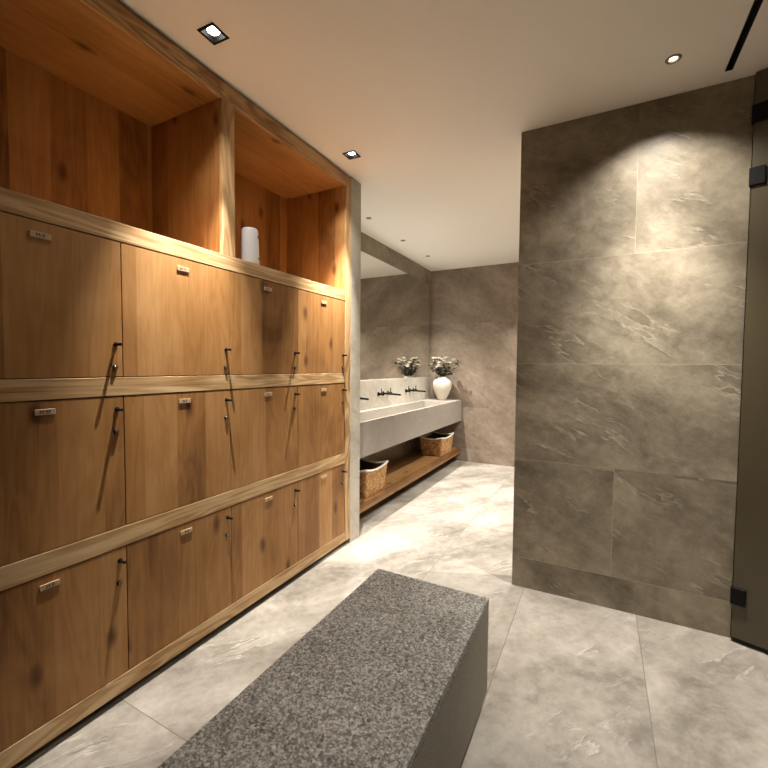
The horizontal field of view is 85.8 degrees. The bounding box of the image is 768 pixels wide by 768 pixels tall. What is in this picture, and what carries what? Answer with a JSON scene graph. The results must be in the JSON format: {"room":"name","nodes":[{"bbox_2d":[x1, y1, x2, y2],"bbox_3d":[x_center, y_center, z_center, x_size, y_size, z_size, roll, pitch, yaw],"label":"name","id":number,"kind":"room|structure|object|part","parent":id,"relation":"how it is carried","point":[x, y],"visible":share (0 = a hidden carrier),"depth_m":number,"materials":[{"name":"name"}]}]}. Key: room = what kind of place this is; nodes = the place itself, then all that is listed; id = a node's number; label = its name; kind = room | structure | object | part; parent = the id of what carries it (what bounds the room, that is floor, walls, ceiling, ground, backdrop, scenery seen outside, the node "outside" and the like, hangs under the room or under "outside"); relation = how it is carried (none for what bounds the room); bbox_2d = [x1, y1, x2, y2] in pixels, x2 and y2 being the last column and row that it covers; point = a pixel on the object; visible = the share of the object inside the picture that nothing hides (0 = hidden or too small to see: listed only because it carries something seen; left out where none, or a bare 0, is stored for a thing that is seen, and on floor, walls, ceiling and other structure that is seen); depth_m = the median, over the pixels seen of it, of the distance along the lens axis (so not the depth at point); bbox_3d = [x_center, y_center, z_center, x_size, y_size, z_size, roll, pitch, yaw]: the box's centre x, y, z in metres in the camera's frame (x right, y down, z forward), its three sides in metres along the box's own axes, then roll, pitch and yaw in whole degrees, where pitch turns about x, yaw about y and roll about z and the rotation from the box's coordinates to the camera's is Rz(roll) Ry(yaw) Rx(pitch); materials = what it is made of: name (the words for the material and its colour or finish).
{"room":"changing room","nodes":[
{"label":"changing room","id":0,"kind":"room"},
{"bbox_2d":[11,460,767,767],"bbox_3d":[0.695,1.268,1.911,4.058,0.080,7.340,2,3,28],"label":"floor","id":1,"kind":"structure","parent":0,"point":[571,683],"depth_m":1.79,"materials":[{"name":"tile"}]},
{"bbox_2d":[0,0,350,767],"bbox_3d":[-1.099,-0.105,1.913,0.578,2.636,2.712,2,3,28],"label":"tall cabinet","id":2,"kind":"object","parent":1,"relation":"on","point":[175,406],"visible":1,"depth_m":1.76,"materials":[{"name":"brown wood"}]},
{"bbox_3d":[-1.105,-0.478,1.328,0.004,0.019,0.058,2,3,28],"label":"number plate","id":3,"kind":"part","parent":2,"relation":"part of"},
{"bbox_3d":[-1.109,0.092,1.353,0.004,0.019,0.058,2,3,28],"label":"number plate","id":4,"kind":"part","parent":2,"relation":"part of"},
{"bbox_3d":[-1.113,0.671,1.378,0.004,0.019,0.058,2,3,28],"label":"number plate","id":5,"kind":"part","parent":2,"relation":"part of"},
{"bbox_3d":[-1.118,-0.271,1.339,0.019,0.502,0.510,2,3,28],"label":"door","id":6,"kind":"part","parent":2,"relation":"part of","materials":[{"name":"brown wood"}]},
{"bbox_3d":[-1.123,0.304,1.364,0.019,0.498,0.510,2,3,28],"label":"door","id":7,"kind":"part","parent":2,"relation":"part of","materials":[{"name":"brown wood"}]},
{"bbox_3d":[-1.127,0.883,1.389,0.019,0.496,0.510,2,3,28],"label":"door","id":8,"kind":"part","parent":2,"relation":"part of","materials":[{"name":"brown wood"}]},
{"bbox_3d":[-0.988,-0.148,1.537,0.034,0.017,0.017,2,3,28],"label":"knob","id":9,"kind":"part","parent":2,"relation":"part of","materials":[{"name":"black metal"}]},
{"bbox_3d":[-0.990,0.096,1.547,0.034,0.017,0.017,2,3,28],"label":"knob","id":10,"kind":"part","parent":2,"relation":"part of","materials":[{"name":"black metal"}]},
{"bbox_3d":[-0.995,0.675,1.572,0.034,0.017,0.017,2,3,28],"label":"knob","id":11,"kind":"part","parent":2,"relation":"part of","materials":[{"name":"black metal"}]},
{"bbox_3d":[-0.895,-0.576,1.748,0.022,0.068,2.641,2,3,28],"label":"rail","id":12,"kind":"part","parent":2,"relation":"part of","materials":[{"name":"brown wood"}]},
{"bbox_3d":[-0.899,0.001,1.773,0.022,0.068,2.641,2,3,28],"label":"rail","id":13,"kind":"part","parent":2,"relation":"part of","materials":[{"name":"brown wood"}]},
{"bbox_3d":[-0.904,0.577,1.798,0.022,0.075,2.641,2,3,28],"label":"rail","id":14,"kind":"part","parent":2,"relation":"part of","materials":[{"name":"brown wood"}]},
{"bbox_3d":[-0.908,1.151,1.822,0.022,0.067,2.641,2,3,28],"label":"rail","id":15,"kind":"part","parent":2,"relation":"part of","materials":[{"name":"brown wood"}]},
{"bbox_3d":[-0.880,-0.289,1.793,0.019,0.502,0.510,2,3,28],"label":"door","id":16,"kind":"part","parent":2,"relation":"part of","materials":[{"name":"brown wood"}]},
{"bbox_3d":[-0.884,0.286,1.818,0.019,0.498,0.510,2,3,28],"label":"door","id":17,"kind":"part","parent":2,"relation":"part of","materials":[{"name":"brown wood"}]},
{"bbox_3d":[-0.889,0.865,1.843,0.019,0.496,0.510,2,3,28],"label":"door","id":18,"kind":"part","parent":2,"relation":"part of","materials":[{"name":"brown wood"}]},
{"bbox_3d":[-0.866,-0.496,1.782,0.004,0.019,0.058,2,3,28],"label":"number plate","id":19,"kind":"part","parent":2,"relation":"part of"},
{"bbox_3d":[-0.871,0.074,1.807,0.004,0.019,0.058,2,3,28],"label":"number plate","id":20,"kind":"part","parent":2,"relation":"part of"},
{"bbox_3d":[-0.875,0.653,1.832,0.004,0.019,0.058,2,3,28],"label":"number plate","id":21,"kind":"part","parent":2,"relation":"part of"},
{"bbox_3d":[-0.889,-1.375,1.714,0.022,0.078,2.641,2,3,28],"label":"rail","id":22,"kind":"part","parent":2,"relation":"part of","materials":[{"name":"brown wood"}]},
{"bbox_2d":[241,227,258,264],"bbox_3d":[-0.710,-0.726,2.189,0.095,0.194,0.095,2,3,28],"label":"canister","id":23,"kind":"object","parent":2,"relation":"on","point":[249,235],"visible":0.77,"depth_m":2.15,"materials":[{"name":"white plastic"}]},
{"bbox_3d":[-0.641,-0.306,2.246,0.019,0.502,0.509,2,3,28],"label":"door","id":24,"kind":"part","parent":2,"relation":"part of","materials":[{"name":"brown wood"}]},
{"bbox_3d":[-0.646,0.269,2.271,0.019,0.498,0.509,2,3,28],"label":"door","id":25,"kind":"part","parent":2,"relation":"part of","materials":[{"name":"brown wood"}]},
{"bbox_3d":[-0.650,0.848,2.296,0.019,0.496,0.509,2,3,28],"label":"door","id":26,"kind":"part","parent":2,"relation":"part of","materials":[{"name":"brown wood"}]},
{"bbox_3d":[-0.628,-0.513,2.236,0.004,0.019,0.058,2,3,28],"label":"number plate","id":27,"kind":"part","parent":2,"relation":"part of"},
{"bbox_3d":[-0.510,-0.169,3.094,0.522,2.601,0.070,2,3,28],"label":"panel","id":28,"kind":"part","parent":2,"relation":"part of","materials":[{"name":"brown wood"}]},
{"bbox_3d":[-0.412,0.830,2.749,0.019,0.496,0.510,2,3,28],"label":"door","id":29,"kind":"part","parent":2,"relation":"part of","materials":[{"name":"brown wood"}]},
{"bbox_3d":[-0.403,-0.324,2.700,0.019,0.502,0.510,2,3,28],"label":"door","id":30,"kind":"part","parent":2,"relation":"part of","materials":[{"name":"brown wood"}]},
{"bbox_3d":[-0.408,0.251,2.725,0.019,0.498,0.510,2,3,28],"label":"door","id":31,"kind":"part","parent":2,"relation":"part of","materials":[{"name":"brown wood"}]},
{"bbox_2d":[158,569,488,767],"bbox_3d":[-0.303,1.060,0.771,0.484,0.420,2.110,2,3,28],"label":"stone bench","id":32,"kind":"object","parent":1,"relation":"on","point":[394,675],"visible":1,"depth_m":1.16,"materials":[{"name":"stone"}]},
{"bbox_2d":[361,232,430,462],"bbox_3d":[-1.046,-0.148,2.770,0.100,2.650,7.140,2,3,28],"label":"wall","id":33,"kind":"structure","parent":0,"point":[370,246],"depth_m":4.89,"materials":[{"name":"beige stone"}]},
{"bbox_2d":[346,177,360,541],"bbox_3d":[-0.457,-0.162,3.185,0.558,2.650,0.135,2,3,28],"label":"trim","id":34,"kind":"structure","parent":33,"relation":"attached to","point":[355,185],"depth_m":3.05,"materials":[{"name":"stone"}]},
{"bbox_2d":[360,251,430,379],"bbox_3d":[-0.007,-0.704,4.605,0.008,1.294,2.829,2,3,28],"label":"mirror","id":35,"kind":"object","parent":33,"relation":"attached to","point":[394,303],"visible":0.56,"depth_m":4.79,"materials":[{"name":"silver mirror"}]},
{"bbox_2d":[360,377,430,410],"bbox_3d":[-0.001,0.100,4.649,0.020,0.307,2.859,2,3,28],"label":"backsplash","id":36,"kind":"structure","parent":33,"relation":"attached to","point":[369,389],"depth_m":4.82,"materials":[{"name":"stone"}]},
{"bbox_2d":[359,447,459,513],"bbox_3d":[0.190,0.967,4.583,0.466,0.072,2.859,2,3,28],"label":"wooden shelf","id":37,"kind":"object","parent":33,"relation":"attached to","point":[403,471],"visible":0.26,"depth_m":4.48,"materials":[{"name":"brown wood"}]},
{"bbox_2d":[359,458,387,498],"bbox_3d":[-0.198,0.836,3.714,0.332,0.258,0.412,2,3,28],"label":"wicker basket","id":38,"kind":"object","parent":37,"relation":"on","point":[372,473],"visible":0.47,"depth_m":3.64,"materials":[{"name":"brown wicker"}]},
{"bbox_2d":[419,431,453,456],"bbox_3d":[0.690,0.775,5.392,0.312,0.249,0.482,2,3,28],"label":"wicker basket","id":39,"kind":"object","parent":37,"relation":"on","point":[434,443],"visible":0.99,"depth_m":5.23,"materials":[{"name":"brown wicker"}]},
{"bbox_2d":[360,377,461,457],"bbox_3d":[0.198,0.250,4.551,0.471,0.596,2.860,2,3,28],"label":"sink","id":40,"kind":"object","parent":33,"relation":"attached to","point":[386,421],"depth_m":4.47,"materials":[{"name":"stone"}]},
{"bbox_2d":[377,388,400,395],"bbox_3d":[0.089,0.091,4.557,0.225,0.089,0.272,2,3,28],"label":"faucet","id":41,"kind":"object","parent":40,"relation":"attached to","point":[382,393],"visible":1,"depth_m":4.54,"materials":[{"name":"black metal"}]},
{"bbox_3d":[0.091,0.112,4.557,0.221,0.030,0.024,2,3,28],"label":"spout","id":42,"kind":"part","parent":41,"relation":"part of","materials":[{"name":"black metal"}]},
{"bbox_2d":[405,386,425,392],"bbox_3d":[0.424,0.066,5.194,0.225,0.089,0.272,2,3,28],"label":"faucet","id":43,"kind":"object","parent":40,"relation":"attached to","point":[409,389],"visible":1,"depth_m":5.17,"materials":[{"name":"black metal"}]},
{"bbox_2d":[433,377,451,399],"bbox_3d":[0.792,0.061,5.627,0.251,0.314,0.251,2,3,28],"label":"vase","id":44,"kind":"object","parent":40,"relation":"on","point":[441,385],"visible":1,"depth_m":5.54,"materials":[{"name":"white ceramic"}]},
{"bbox_2d":[427,357,459,376],"bbox_3d":[0.818,-0.110,5.590,0.481,0.521,0.245,2,3,28],"label":"flower bouquet","id":45,"kind":"object","parent":44,"relation":"in","point":[438,370],"visible":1,"depth_m":5.58,"materials":[{"name":"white plant"}]},
{"bbox_2d":[117,0,767,270],"bbox_3d":[0.717,-1.479,1.792,4.058,0.120,7.340,2,3,28],"label":"ceiling","id":46,"kind":"structure","parent":0,"point":[436,99],"depth_m":1.90,"materials":[{"name":"white paint"}]},
{"bbox_2d":[197,22,229,44],"bbox_3d":[-0.694,-1.448,1.680,0.087,0.051,0.087,2,3,26],"label":"recessed light","id":47,"kind":"object","parent":46,"relation":"in","point":[211,32],"visible":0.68,"depth_m":1.69,"materials":[{"name":"black metal"}]},
{"bbox_2d":[342,150,360,159],"bbox_3d":[-0.206,-1.485,2.636,0.087,0.051,0.087,2,3,26],"label":"recessed light","id":48,"kind":"object","parent":46,"relation":"in","point":[353,154],"visible":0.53,"depth_m":2.65,"materials":[{"name":"black metal"}]},
{"bbox_2d":[665,54,681,64],"bbox_3d":[1.260,-1.428,1.798,0.062,0.034,0.062,2,3,28],"label":"recessed light","id":49,"kind":"object","parent":46,"relation":"in","point":[672,59],"visible":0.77,"depth_m":1.80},
{"bbox_2d":[725,0,762,71],"bbox_3d":[0.855,-1.390,0.528,0.028,0.056,3.023,2,3,28],"label":"ceiling vent","id":50,"kind":"object","parent":46,"relation":"in","point":[756,5],"visible":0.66,"depth_m":1.69,"materials":[{"name":"black metal"}]},
{"bbox_2d":[429,262,518,466],"bbox_3d":[2.388,-0.220,5.055,4.058,2.650,0.100,2,3,28],"label":"wall","id":51,"kind":"structure","parent":0,"point":[474,310],"depth_m":5.57,"materials":[{"name":"beige stone"}]},
{"bbox_2d":[512,75,754,637],"bbox_3d":[1.262,-0.108,2.240,1.030,2.650,0.119,2,3,28],"label":"wall partition","id":52,"kind":"structure","parent":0,"point":[633,230],"depth_m":2.15,"materials":[{"name":"beige stone"}]},
{"bbox_2d":[730,68,767,652],"bbox_3d":[1.942,-0.079,1.639,0.032,2.638,0.802,-2,3,-42],"label":"door","id":53,"kind":"structure","parent":52,"relation":"in","point":[749,589],"depth_m":1.90,"materials":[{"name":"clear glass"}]},
{"bbox_2d":[734,188,750,550],"bbox_3d":[2.723,-0.123,2.860,1.222,2.650,0.100,2,3,28],"label":"door frame","id":54,"kind":"structure","parent":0,"point":[750,188],"depth_m":2.91,"materials":[{"name":"metal"}]}
]}

